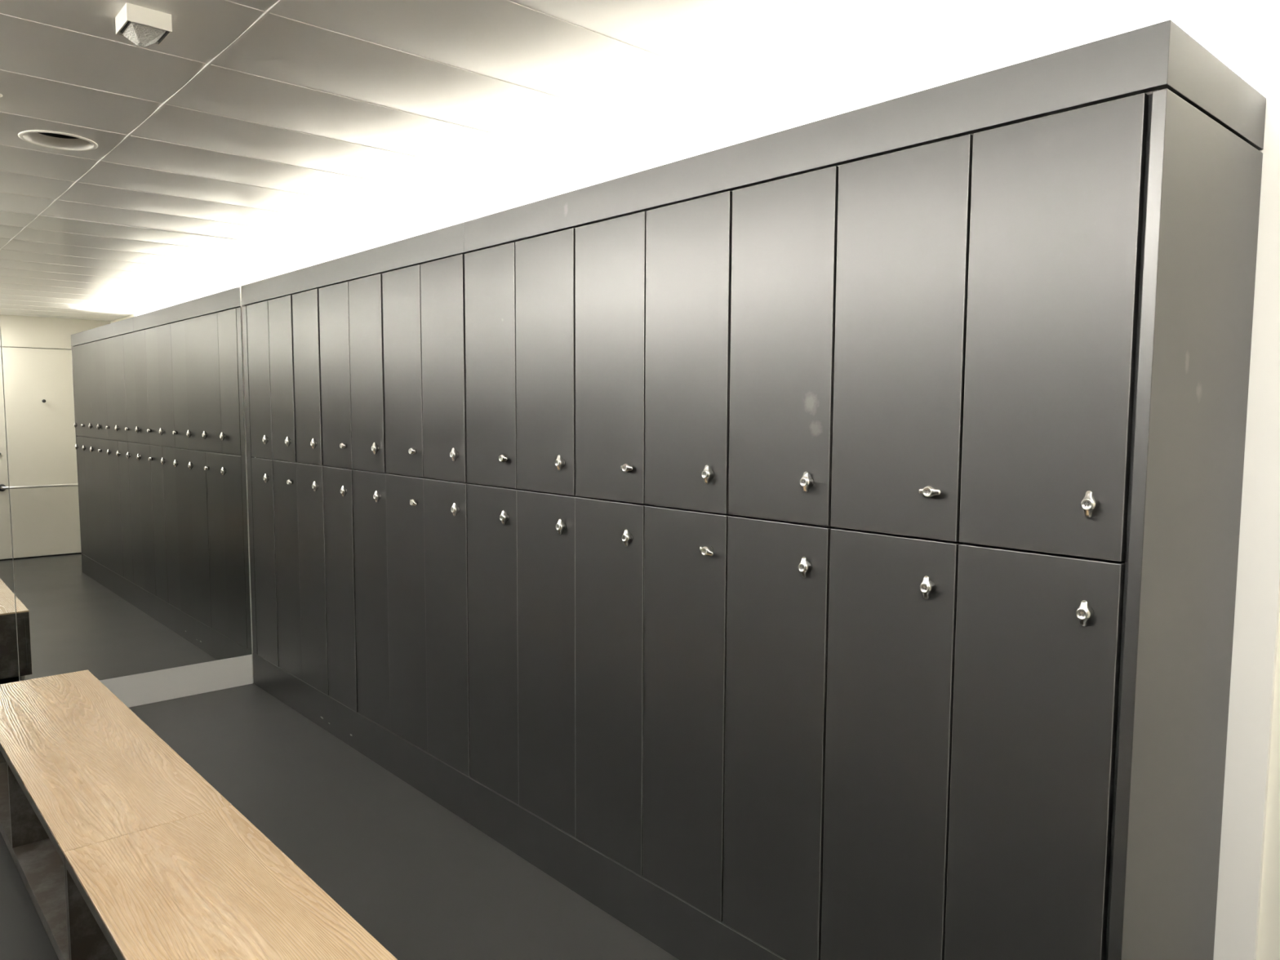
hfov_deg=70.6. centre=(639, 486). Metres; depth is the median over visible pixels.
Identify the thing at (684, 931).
plinth
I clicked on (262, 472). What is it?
locker
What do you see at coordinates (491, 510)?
locker
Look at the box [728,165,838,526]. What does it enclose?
locker
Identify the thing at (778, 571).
locker
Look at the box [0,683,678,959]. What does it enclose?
floor
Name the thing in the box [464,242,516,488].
locker
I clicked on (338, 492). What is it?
locker
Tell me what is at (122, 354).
wall mirror
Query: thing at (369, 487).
locker
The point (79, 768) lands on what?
bench
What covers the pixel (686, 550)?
locker
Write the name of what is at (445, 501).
locker
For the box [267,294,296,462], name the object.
locker
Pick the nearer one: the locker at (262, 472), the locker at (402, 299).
the locker at (402, 299)
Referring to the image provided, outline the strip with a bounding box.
[241,305,257,654]
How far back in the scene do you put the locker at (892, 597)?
1.88 m
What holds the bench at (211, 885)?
on the floor
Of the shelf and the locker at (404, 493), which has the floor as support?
the locker at (404, 493)
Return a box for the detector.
[115,2,172,47]
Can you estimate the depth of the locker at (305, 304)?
4.03 m
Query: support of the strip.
on the floor
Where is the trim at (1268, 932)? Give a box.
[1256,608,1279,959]
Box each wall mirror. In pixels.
[0,210,251,680]
[0,337,19,684]
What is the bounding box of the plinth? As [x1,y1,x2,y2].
[253,652,785,959]
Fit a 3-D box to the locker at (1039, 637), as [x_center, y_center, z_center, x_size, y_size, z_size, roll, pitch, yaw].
[0.892,0.623,1.837,0.534,1.034,0.299,-4,7,-42]
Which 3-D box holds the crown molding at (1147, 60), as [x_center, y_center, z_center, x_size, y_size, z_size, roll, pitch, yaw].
[-0.398,-0.843,3.200,0.537,0.101,4.298,-4,7,-42]
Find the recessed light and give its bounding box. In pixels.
[17,130,97,151]
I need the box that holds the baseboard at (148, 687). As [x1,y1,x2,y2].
[99,654,253,707]
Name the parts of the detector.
frame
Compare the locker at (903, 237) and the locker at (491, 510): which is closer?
the locker at (903, 237)
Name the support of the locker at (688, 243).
on the locker at (686, 550)
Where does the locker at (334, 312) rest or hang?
on the locker at (338, 492)
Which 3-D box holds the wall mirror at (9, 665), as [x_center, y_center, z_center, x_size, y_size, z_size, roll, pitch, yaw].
[-3.207,-0.099,3.651,1.074,2.148,0.006,-4,7,-42]
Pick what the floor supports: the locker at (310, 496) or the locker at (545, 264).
the locker at (310, 496)
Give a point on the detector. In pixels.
(143, 26)
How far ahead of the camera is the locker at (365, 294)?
3.59 m
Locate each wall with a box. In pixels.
[0,209,340,683]
[340,0,1279,959]
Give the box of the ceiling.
[0,0,1192,252]
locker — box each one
[246,300,272,459]
[251,457,279,666]
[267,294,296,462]
[272,459,302,680]
[292,288,323,465]
[296,462,328,695]
[318,281,352,468]
[323,466,358,712]
[348,273,386,472]
[352,469,391,731]
[382,264,423,477]
[385,473,427,752]
[420,253,466,482]
[423,478,472,777]
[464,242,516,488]
[466,483,522,804]
[515,227,575,495]
[516,489,581,837]
[574,496,650,875]
[575,211,646,503]
[642,504,733,922]
[644,191,732,514]
[722,515,835,959]
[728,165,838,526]
[820,527,964,959]
[830,133,973,542]
[944,542,1128,959]
[959,93,1152,561]
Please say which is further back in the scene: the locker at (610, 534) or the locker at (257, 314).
the locker at (257, 314)
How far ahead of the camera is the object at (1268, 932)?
1.86 m
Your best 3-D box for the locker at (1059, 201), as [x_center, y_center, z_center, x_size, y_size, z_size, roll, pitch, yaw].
[0.896,-0.277,1.760,0.534,0.770,0.299,-4,7,-42]
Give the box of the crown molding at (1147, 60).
[240,19,1266,306]
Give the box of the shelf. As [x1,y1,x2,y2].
[0,762,68,959]
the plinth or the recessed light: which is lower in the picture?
the plinth
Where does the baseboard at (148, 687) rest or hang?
attached to the wall at (258, 261)
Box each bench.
[0,669,231,959]
[64,804,397,959]
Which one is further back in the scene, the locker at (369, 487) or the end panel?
the locker at (369, 487)
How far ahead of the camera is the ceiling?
2.40 m
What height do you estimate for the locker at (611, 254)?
0.770 m
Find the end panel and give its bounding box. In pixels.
[1107,88,1262,959]
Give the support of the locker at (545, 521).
on the floor
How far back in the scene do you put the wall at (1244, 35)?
1.85 m
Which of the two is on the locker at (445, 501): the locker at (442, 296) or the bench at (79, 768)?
the locker at (442, 296)
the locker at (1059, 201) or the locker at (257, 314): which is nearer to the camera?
the locker at (1059, 201)
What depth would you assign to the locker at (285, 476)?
4.34 m
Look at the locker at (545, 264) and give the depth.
2.70 m
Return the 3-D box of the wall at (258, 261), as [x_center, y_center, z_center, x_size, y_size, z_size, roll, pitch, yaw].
[-2.863,-0.077,4.036,3.176,2.362,0.100,-4,7,-42]
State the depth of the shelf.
2.64 m

